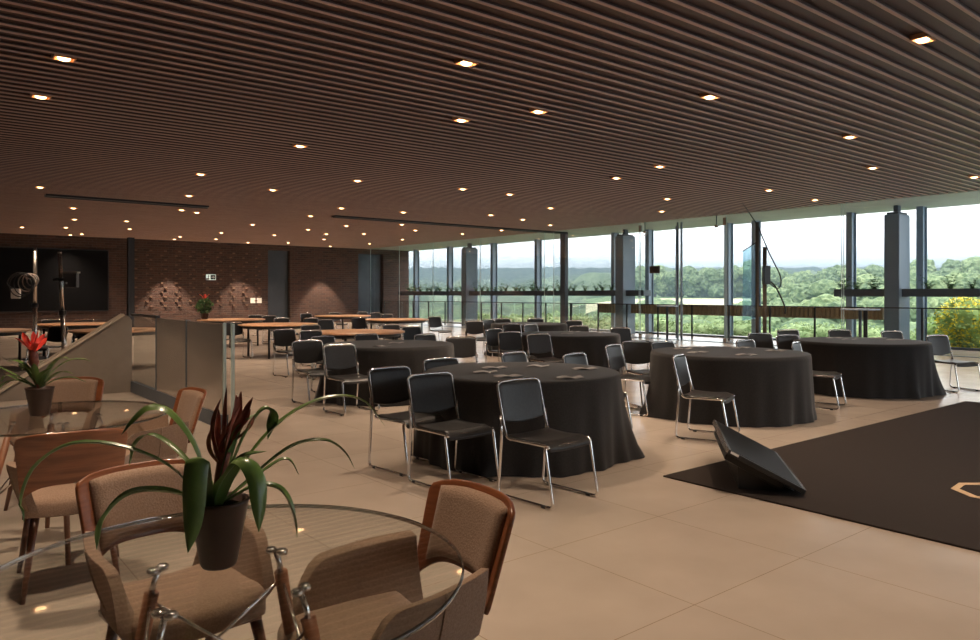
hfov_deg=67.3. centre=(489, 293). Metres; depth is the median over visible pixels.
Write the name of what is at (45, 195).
ceiling track
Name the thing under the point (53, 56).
recessed light
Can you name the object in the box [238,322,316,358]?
round table
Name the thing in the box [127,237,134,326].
steel column
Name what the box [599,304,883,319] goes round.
trim
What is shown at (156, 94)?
ceiling
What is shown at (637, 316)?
broadleaf tree
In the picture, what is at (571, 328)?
chair
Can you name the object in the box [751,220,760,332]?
steel column
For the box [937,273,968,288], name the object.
fern
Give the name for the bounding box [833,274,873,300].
broadleaf tree
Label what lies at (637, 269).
broadleaf tree
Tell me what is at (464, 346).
chair
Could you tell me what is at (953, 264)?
broadleaf tree
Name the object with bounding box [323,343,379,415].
chair
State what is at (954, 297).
broadleaf tree
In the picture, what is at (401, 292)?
planter
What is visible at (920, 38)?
recessed light
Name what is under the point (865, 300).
broadleaf tree
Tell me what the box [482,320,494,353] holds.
chair
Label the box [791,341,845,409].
chair
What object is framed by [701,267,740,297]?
broadleaf tree
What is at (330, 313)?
chair
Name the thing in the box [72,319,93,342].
chair
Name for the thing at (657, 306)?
bistro table
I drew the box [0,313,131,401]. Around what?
parapet
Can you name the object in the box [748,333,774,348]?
chair
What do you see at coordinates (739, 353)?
folded paper
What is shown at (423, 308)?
valley
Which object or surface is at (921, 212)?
steel column
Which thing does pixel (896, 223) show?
pillar
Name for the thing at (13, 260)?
wall display
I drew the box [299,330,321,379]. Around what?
chair
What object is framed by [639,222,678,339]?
door
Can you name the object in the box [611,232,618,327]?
steel column
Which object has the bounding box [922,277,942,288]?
fern
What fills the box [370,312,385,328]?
chair
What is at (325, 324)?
chair
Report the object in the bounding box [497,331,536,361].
chair
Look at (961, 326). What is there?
flowering shrub
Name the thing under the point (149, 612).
glass table
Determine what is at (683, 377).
chair
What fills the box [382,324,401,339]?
chair
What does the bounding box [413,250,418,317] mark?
steel column
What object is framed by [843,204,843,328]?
wall panel
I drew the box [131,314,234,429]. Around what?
guard
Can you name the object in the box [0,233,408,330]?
wall
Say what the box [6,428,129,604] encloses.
armchair
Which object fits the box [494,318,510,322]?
chair
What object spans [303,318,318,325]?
chair
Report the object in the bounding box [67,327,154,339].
round table
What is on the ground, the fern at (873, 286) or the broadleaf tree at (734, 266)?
the broadleaf tree at (734, 266)
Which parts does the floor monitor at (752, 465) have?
edge trim, edge trim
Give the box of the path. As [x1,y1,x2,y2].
[444,321,747,336]
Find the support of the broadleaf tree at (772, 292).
on the ground
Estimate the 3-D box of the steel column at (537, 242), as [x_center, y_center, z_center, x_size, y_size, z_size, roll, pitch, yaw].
[2.068,-0.400,31.637,0.280,3.900,0.170,0,0,-39]
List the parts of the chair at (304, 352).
leg frame, frame, backrest, seat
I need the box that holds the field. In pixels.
[572,298,750,312]
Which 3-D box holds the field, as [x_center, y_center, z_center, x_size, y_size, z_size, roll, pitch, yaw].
[59.300,3.220,200.000,91.000,3.276,124.000,0,0,0]
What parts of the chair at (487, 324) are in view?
backrest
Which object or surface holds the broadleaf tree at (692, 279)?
on the ground
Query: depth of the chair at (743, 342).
10.20 m
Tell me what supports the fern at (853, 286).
in the planter at (837, 292)
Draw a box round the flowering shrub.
[914,297,979,347]
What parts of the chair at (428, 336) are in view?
backrest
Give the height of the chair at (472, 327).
0.824 m
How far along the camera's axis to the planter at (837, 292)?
20.09 m
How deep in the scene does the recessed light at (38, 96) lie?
8.73 m
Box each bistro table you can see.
[657,306,677,343]
[840,309,880,336]
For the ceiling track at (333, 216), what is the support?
attached to the ceiling
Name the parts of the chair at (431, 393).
leg frame, backrest, frame, seat, leg frame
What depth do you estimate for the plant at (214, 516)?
1.85 m
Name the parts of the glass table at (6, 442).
leg, leg, leg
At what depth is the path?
28.88 m
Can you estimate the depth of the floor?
4.37 m
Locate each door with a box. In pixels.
[268,250,287,318]
[358,254,381,318]
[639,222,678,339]
[680,218,725,341]
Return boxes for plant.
[0,331,91,415]
[18,388,382,570]
[195,294,213,318]
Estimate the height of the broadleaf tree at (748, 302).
6.898 m
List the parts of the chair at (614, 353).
backrest, frame, leg frame, leg frame, seat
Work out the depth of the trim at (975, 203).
23.86 m
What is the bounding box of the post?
[560,234,567,322]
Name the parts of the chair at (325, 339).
frame, backrest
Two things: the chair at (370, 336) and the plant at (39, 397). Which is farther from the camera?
the chair at (370, 336)
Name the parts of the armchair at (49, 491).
leg, arm, leg, seat, leg, arm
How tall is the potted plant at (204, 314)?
0.700 m
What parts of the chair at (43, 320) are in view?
backrest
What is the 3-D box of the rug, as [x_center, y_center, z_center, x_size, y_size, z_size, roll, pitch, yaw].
[5.575,1.442,5.758,6.450,0.017,5.400,0,0,-39]
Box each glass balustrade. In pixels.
[384,301,570,325]
[571,303,864,340]
[865,307,979,340]
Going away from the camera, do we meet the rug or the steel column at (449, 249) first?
the rug
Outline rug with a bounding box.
[663,401,979,551]
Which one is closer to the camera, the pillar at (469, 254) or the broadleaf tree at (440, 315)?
the pillar at (469, 254)
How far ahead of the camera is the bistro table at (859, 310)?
16.97 m
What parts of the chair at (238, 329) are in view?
backrest, frame, seat, leg frame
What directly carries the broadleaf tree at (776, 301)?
on the ground
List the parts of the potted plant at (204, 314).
pot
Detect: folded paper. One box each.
[474,370,497,372]
[481,366,504,368]
[494,374,522,377]
[527,364,548,366]
[556,375,583,378]
[572,367,596,369]
[688,351,707,352]
[735,353,757,354]
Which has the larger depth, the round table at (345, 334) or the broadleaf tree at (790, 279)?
the broadleaf tree at (790, 279)
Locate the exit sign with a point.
(210, 276)
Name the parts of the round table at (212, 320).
leg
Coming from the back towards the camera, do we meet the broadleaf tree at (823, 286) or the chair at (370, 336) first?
the broadleaf tree at (823, 286)
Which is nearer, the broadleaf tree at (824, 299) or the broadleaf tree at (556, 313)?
the broadleaf tree at (824, 299)
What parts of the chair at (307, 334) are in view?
leg frame, frame, backrest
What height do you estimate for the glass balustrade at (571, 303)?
1.105 m
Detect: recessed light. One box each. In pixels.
[30,93,50,99]
[51,54,76,62]
[292,144,307,147]
[452,117,470,122]
[454,58,478,67]
[529,108,547,114]
[653,164,666,167]
[700,92,719,99]
[842,133,857,138]
[866,165,878,168]
[910,32,935,44]
[968,175,979,177]
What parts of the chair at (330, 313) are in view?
backrest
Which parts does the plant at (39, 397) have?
pot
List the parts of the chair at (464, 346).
backrest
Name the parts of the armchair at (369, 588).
seat, arm, arm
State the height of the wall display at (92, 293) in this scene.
2.540 m
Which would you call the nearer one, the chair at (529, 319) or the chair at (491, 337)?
the chair at (491, 337)
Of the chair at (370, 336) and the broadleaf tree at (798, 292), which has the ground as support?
the broadleaf tree at (798, 292)
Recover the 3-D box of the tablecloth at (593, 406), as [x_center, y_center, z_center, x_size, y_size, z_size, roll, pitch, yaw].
[0.287,1.071,6.716,1.886,0.747,1.866,0,0,42]
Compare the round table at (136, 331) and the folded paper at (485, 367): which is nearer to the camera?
the folded paper at (485, 367)
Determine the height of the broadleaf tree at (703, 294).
13.539 m
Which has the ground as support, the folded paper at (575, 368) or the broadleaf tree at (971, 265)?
the broadleaf tree at (971, 265)
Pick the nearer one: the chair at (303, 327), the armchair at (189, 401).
the armchair at (189, 401)
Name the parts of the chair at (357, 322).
backrest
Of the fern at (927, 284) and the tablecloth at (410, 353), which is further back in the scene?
the fern at (927, 284)
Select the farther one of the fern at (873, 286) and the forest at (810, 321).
the forest at (810, 321)
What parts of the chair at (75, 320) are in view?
backrest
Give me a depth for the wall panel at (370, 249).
38.19 m
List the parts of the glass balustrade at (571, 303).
post, post, post, post, handrail, post, post, post, post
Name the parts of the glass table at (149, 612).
leg, tie rod, tie rod, tie rod, leg, tie rod, tie rod, leg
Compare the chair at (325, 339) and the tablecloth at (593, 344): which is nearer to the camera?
the chair at (325, 339)
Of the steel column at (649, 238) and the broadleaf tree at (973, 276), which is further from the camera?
the broadleaf tree at (973, 276)
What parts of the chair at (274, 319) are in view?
backrest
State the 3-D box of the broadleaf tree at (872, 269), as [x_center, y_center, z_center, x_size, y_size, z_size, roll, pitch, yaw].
[122.018,-3.102,229.705,12.814,12.909,15.389,0,0,-11]
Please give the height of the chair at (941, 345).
0.824 m
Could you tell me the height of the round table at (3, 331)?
0.752 m
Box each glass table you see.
[0,400,169,565]
[0,504,463,639]
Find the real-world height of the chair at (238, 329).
0.824 m
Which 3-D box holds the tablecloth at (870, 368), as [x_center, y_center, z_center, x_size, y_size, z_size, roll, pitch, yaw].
[5.574,1.071,11.105,2.123,0.747,1.981,0,0,0]
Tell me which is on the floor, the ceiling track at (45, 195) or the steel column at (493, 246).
the steel column at (493, 246)
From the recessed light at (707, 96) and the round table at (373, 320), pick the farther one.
the round table at (373, 320)
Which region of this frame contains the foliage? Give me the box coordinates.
[478,311,915,339]
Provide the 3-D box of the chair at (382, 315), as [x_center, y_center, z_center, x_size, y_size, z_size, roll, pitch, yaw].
[-3.072,1.038,23.091,0.492,0.824,0.592,0,0,-43]
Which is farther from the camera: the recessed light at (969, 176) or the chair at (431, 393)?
the recessed light at (969, 176)
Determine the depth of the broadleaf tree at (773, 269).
268.01 m
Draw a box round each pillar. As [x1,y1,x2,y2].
[461,243,477,325]
[615,229,634,333]
[884,205,909,338]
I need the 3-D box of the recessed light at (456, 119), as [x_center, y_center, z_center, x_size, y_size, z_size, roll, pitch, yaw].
[-0.385,-2.353,9.939,0.200,0.062,0.150,0,0,-39]
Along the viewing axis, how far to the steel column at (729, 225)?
24.37 m
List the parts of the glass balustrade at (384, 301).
post, handrail, post, post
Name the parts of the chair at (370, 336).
backrest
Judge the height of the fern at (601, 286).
0.488 m
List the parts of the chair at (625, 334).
backrest, frame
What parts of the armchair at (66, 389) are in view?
leg, arm, seat, arm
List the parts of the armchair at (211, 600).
arm, leg, seat, seat, arm, leg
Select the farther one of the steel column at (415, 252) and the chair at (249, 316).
the steel column at (415, 252)
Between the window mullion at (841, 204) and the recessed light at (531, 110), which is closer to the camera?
the recessed light at (531, 110)
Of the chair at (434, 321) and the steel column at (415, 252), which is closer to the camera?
the chair at (434, 321)
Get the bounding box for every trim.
[366,321,979,357]
[419,203,979,250]
[425,321,979,350]
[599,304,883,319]
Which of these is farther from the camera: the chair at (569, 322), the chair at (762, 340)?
the chair at (569, 322)
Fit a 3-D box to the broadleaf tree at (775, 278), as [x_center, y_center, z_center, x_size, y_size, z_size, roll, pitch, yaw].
[104.032,-2.465,259.355,14.559,11.305,13.643,0,0,-45]
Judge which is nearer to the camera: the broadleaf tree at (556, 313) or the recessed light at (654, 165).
the recessed light at (654, 165)
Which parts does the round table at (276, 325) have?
leg, leg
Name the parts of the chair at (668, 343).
backrest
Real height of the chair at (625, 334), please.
0.824 m
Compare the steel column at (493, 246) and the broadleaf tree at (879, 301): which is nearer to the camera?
the steel column at (493, 246)
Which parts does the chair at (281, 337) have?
leg frame, seat, backrest, frame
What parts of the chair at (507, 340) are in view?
backrest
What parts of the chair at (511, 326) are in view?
backrest, frame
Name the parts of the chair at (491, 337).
backrest, frame, seat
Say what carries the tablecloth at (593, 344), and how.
on the floor
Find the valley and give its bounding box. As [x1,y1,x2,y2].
[409,297,585,319]
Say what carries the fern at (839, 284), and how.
in the planter at (837, 292)
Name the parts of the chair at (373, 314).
backrest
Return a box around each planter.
[398,291,460,295]
[469,290,614,295]
[626,290,650,295]
[834,289,883,296]
[902,288,979,296]
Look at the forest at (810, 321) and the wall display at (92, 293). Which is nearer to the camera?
the wall display at (92, 293)
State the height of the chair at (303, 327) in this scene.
0.824 m
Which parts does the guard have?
rail, post, mirror panel, rail, post, steel panel, post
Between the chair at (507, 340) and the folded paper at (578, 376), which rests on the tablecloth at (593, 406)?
the folded paper at (578, 376)
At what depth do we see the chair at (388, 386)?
6.24 m
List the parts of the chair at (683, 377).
backrest, leg frame, frame, seat, leg frame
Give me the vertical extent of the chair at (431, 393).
0.824 m
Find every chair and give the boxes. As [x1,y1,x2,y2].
[25,326,67,362]
[40,319,59,353]
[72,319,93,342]
[222,321,252,359]
[248,315,271,342]
[262,315,276,343]
[273,318,299,349]
[273,329,311,377]
[291,340,333,405]
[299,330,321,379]
[300,313,312,330]
[300,324,320,366]
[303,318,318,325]
[310,335,334,391]
[317,319,333,329]
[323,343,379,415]
[329,312,348,328]
[351,317,366,340]
[354,333,378,340]
[357,311,375,328]
[367,366,443,476]
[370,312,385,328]
[381,314,401,339]
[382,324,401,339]
[401,326,421,339]
[407,371,498,487]
[414,333,436,340]
[422,357,458,372]
[428,316,452,340]
[446,336,477,363]
[465,321,492,357]
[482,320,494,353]
[484,328,515,362]
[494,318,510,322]
[496,377,598,509]
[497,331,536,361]
[501,351,527,361]
[502,323,521,353]
[523,324,538,331]
[526,333,562,362]
[527,318,543,321]
[562,352,632,429]
[565,320,582,330]
[569,325,588,330]
[605,344,649,416]
[610,327,648,373]
[622,340,651,407]
[651,340,674,349]
[672,354,739,442]
[735,339,755,346]
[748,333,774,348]
[776,335,798,349]
[777,329,799,337]
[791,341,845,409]
[828,329,851,336]
[881,330,903,338]
[925,335,979,392]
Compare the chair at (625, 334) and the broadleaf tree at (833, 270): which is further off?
the broadleaf tree at (833, 270)
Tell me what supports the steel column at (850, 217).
on the floor
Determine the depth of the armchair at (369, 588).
2.31 m
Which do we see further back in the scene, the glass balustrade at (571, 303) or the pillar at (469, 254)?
the pillar at (469, 254)
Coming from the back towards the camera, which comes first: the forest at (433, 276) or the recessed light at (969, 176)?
the forest at (433, 276)
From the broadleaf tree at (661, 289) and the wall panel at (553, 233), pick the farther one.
the broadleaf tree at (661, 289)
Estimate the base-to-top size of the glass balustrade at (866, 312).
1.105 m
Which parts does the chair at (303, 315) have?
backrest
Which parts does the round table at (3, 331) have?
leg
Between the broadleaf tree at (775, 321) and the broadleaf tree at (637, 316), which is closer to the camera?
the broadleaf tree at (775, 321)
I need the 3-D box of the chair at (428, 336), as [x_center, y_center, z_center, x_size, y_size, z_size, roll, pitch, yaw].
[-0.836,1.038,11.454,0.592,0.824,0.493,0,0,44]
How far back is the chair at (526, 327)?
15.40 m
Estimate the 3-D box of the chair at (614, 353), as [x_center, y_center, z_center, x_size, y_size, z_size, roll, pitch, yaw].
[1.757,1.038,9.027,0.592,0.824,0.493,0,0,35]
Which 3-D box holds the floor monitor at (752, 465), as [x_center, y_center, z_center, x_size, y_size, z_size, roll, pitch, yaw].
[2.101,1.272,5.851,0.545,0.319,1.283,0,0,12]
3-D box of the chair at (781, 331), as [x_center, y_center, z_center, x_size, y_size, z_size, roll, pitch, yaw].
[5.361,1.038,12.809,0.492,0.824,0.592,0,0,-16]
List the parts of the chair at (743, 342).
backrest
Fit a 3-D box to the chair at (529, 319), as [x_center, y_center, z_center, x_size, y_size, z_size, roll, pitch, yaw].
[1.250,1.038,18.682,0.493,0.824,0.592,0,0,-18]
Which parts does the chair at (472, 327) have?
backrest, frame, seat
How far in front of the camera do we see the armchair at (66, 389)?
5.51 m
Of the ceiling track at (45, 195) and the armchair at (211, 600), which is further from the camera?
the ceiling track at (45, 195)
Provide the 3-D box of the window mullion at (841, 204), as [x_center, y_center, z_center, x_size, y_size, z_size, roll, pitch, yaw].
[8.098,-0.450,20.521,0.021,3.780,3.430,0,0,-39]
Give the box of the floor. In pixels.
[0,322,979,639]
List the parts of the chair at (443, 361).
backrest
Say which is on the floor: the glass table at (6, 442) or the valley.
the glass table at (6, 442)
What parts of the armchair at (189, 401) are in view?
arm, seat, arm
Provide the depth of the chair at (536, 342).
11.68 m
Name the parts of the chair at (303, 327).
backrest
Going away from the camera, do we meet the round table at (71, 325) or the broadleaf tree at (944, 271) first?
the round table at (71, 325)
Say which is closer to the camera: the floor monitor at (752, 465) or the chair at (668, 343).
the floor monitor at (752, 465)
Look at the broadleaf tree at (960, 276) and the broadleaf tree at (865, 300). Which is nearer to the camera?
the broadleaf tree at (865, 300)
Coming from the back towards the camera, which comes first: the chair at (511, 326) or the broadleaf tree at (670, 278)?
the broadleaf tree at (670, 278)
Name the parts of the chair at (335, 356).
leg frame, backrest, frame, seat, leg frame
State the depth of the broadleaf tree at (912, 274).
117.44 m
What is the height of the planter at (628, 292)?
0.205 m
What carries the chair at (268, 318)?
on the floor
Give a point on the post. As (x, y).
(563, 237)
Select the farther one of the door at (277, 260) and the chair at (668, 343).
the door at (277, 260)
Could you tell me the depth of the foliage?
29.10 m
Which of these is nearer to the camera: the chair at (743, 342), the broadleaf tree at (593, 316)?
the chair at (743, 342)
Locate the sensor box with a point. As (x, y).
(653, 269)
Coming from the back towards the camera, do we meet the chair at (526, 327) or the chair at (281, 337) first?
the chair at (526, 327)
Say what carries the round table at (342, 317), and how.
on the floor
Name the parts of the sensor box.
plate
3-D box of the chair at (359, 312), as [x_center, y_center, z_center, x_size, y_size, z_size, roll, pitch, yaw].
[-4.416,1.038,26.331,0.493,0.824,0.592,0,0,-45]
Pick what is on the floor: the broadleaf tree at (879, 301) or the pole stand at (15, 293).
the pole stand at (15, 293)
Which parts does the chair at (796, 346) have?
backrest, frame, seat, leg frame, leg frame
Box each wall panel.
[370,249,370,312]
[399,246,399,317]
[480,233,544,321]
[553,233,553,321]
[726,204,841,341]
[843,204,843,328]
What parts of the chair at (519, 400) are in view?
backrest, leg frame, frame, seat, leg frame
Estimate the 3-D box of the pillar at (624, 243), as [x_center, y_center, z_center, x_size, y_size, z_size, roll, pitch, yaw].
[4.927,-0.450,26.812,0.680,3.800,0.380,0,0,-39]
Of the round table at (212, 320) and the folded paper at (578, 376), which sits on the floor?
the round table at (212, 320)
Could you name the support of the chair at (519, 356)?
on the floor
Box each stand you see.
[7,251,48,359]
[53,252,79,349]
[742,203,785,334]
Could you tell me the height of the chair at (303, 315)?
0.824 m
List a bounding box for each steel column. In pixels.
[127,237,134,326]
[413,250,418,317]
[447,247,452,322]
[490,243,496,320]
[534,239,541,317]
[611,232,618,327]
[645,230,653,333]
[724,223,732,337]
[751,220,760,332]
[846,212,855,336]
[916,206,926,340]
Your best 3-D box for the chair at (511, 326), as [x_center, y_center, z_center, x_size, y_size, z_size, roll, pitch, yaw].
[0.584,1.038,15.508,0.492,0.824,0.592,0,0,-28]
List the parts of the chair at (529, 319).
backrest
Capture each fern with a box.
[526,281,541,290]
[596,280,613,289]
[831,273,862,288]
[848,278,862,288]
[859,273,882,288]
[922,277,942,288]
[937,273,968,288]
[963,275,979,287]
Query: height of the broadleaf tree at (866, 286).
8.003 m
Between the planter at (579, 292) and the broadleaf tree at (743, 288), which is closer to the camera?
the planter at (579, 292)
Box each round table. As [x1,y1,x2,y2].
[0,328,31,366]
[37,322,105,355]
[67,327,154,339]
[197,318,264,347]
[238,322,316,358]
[315,315,370,339]
[319,329,404,367]
[366,318,428,339]
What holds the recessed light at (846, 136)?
in the ceiling
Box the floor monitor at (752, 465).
[712,420,806,494]
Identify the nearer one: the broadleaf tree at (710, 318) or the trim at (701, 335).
the trim at (701, 335)
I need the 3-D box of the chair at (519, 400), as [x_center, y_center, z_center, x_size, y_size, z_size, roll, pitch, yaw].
[0.395,1.038,5.283,0.492,0.824,0.592,0,0,-43]
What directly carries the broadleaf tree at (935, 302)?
on the ground
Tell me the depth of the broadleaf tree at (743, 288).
277.13 m
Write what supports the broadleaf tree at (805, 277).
on the ground
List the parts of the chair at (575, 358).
backrest, frame, leg frame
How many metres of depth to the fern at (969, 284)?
18.14 m
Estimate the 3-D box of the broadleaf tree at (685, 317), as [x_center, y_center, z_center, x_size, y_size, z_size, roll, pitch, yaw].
[21.605,5.349,85.038,6.721,6.808,6.869,0,0,2]
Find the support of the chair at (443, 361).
on the floor
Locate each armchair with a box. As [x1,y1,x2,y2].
[3,376,104,510]
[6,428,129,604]
[75,458,274,639]
[107,387,206,463]
[277,479,515,639]
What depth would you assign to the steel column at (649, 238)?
26.93 m
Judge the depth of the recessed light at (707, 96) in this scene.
8.73 m
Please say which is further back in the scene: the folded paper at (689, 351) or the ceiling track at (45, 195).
the ceiling track at (45, 195)
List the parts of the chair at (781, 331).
backrest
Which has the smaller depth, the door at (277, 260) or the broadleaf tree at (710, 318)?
the door at (277, 260)
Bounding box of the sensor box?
[650,266,659,272]
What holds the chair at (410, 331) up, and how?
on the floor
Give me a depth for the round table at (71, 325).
16.88 m
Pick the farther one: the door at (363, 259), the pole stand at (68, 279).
the door at (363, 259)
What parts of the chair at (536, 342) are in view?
backrest, seat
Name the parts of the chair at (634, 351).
leg frame, backrest, frame, seat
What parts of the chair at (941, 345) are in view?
backrest, frame, leg frame, seat, leg frame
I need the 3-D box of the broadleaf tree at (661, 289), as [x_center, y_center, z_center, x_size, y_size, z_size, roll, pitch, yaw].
[67.254,-4.789,299.914,14.548,14.512,15.552,0,0,40]
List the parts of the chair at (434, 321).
backrest, frame, seat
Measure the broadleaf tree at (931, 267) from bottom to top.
15.042 m
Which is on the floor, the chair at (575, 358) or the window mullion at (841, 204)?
the chair at (575, 358)
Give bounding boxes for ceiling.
[0,0,979,250]
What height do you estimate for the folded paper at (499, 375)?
0.014 m
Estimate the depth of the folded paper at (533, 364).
7.04 m
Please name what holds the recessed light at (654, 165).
in the ceiling
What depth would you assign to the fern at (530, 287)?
30.60 m
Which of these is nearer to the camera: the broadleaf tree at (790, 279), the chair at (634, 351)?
the chair at (634, 351)
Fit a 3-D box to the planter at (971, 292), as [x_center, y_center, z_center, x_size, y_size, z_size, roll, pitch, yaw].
[13.763,-0.033,15.900,0.400,0.205,8.980,0,0,-39]
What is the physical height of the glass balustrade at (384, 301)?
1.105 m
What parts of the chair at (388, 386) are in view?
leg frame, frame, backrest, seat, leg frame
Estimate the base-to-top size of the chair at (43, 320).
0.824 m
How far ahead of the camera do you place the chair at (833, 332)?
13.07 m
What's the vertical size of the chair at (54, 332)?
0.824 m
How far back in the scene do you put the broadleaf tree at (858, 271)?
228.74 m
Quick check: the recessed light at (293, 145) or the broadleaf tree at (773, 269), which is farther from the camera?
the broadleaf tree at (773, 269)
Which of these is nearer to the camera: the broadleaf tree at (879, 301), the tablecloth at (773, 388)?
the tablecloth at (773, 388)
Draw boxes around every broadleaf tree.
[426,314,446,320]
[548,310,569,319]
[578,314,601,320]
[600,313,610,319]
[635,266,644,296]
[635,313,655,326]
[643,265,669,296]
[663,270,684,296]
[664,315,690,321]
[675,265,704,297]
[690,315,723,322]
[698,267,708,296]
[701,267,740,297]
[722,265,742,296]
[733,317,780,331]
[735,260,761,297]
[737,300,767,305]
[746,267,787,287]
[750,287,783,304]
[767,271,798,287]
[768,297,799,322]
[778,282,812,302]
[781,270,812,287]
[794,271,839,283]
[798,293,845,305]
[808,279,837,296]
[822,264,845,276]
[826,297,871,324]
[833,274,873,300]
[837,267,867,279]
[860,277,883,299]
[862,297,932,321]
[864,264,883,277]
[910,258,937,272]
[910,271,937,288]
[910,297,952,321]
[927,267,954,275]
[927,271,969,288]
[940,259,960,268]
[942,297,979,311]
[952,256,979,275]
[958,272,979,288]
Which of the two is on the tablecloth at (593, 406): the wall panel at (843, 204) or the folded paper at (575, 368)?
the folded paper at (575, 368)
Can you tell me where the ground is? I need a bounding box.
[409,295,780,328]
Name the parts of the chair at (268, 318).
backrest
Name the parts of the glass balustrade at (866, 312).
post, post, handrail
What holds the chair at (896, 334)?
on the floor
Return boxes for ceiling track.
[44,194,208,208]
[332,215,567,233]
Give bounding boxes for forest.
[409,266,939,305]
[409,298,936,333]
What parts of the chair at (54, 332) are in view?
leg frame, seat, frame, backrest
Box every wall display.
[0,247,33,311]
[36,248,108,311]
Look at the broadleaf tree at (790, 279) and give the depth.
249.57 m
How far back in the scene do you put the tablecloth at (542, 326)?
17.02 m
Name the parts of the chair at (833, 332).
backrest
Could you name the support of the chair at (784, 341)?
on the floor
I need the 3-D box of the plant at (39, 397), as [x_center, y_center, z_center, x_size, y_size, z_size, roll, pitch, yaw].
[-2.626,0.457,4.265,0.543,0.485,0.211,0,0,0]
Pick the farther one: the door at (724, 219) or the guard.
the door at (724, 219)
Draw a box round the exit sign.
[206,274,215,279]
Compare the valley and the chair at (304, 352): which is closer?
the chair at (304, 352)
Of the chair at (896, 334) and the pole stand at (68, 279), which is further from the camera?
the pole stand at (68, 279)
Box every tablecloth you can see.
[314,340,453,406]
[411,362,644,477]
[485,322,567,356]
[516,331,622,375]
[639,346,816,426]
[793,337,945,398]
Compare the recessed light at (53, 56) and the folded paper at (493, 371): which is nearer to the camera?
the folded paper at (493, 371)
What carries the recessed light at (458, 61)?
in the ceiling
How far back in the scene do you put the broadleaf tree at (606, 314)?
93.94 m
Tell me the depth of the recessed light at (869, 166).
13.66 m
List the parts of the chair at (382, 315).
backrest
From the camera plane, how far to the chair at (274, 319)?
19.43 m
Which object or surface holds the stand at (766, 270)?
on the floor
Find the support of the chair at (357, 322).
on the floor

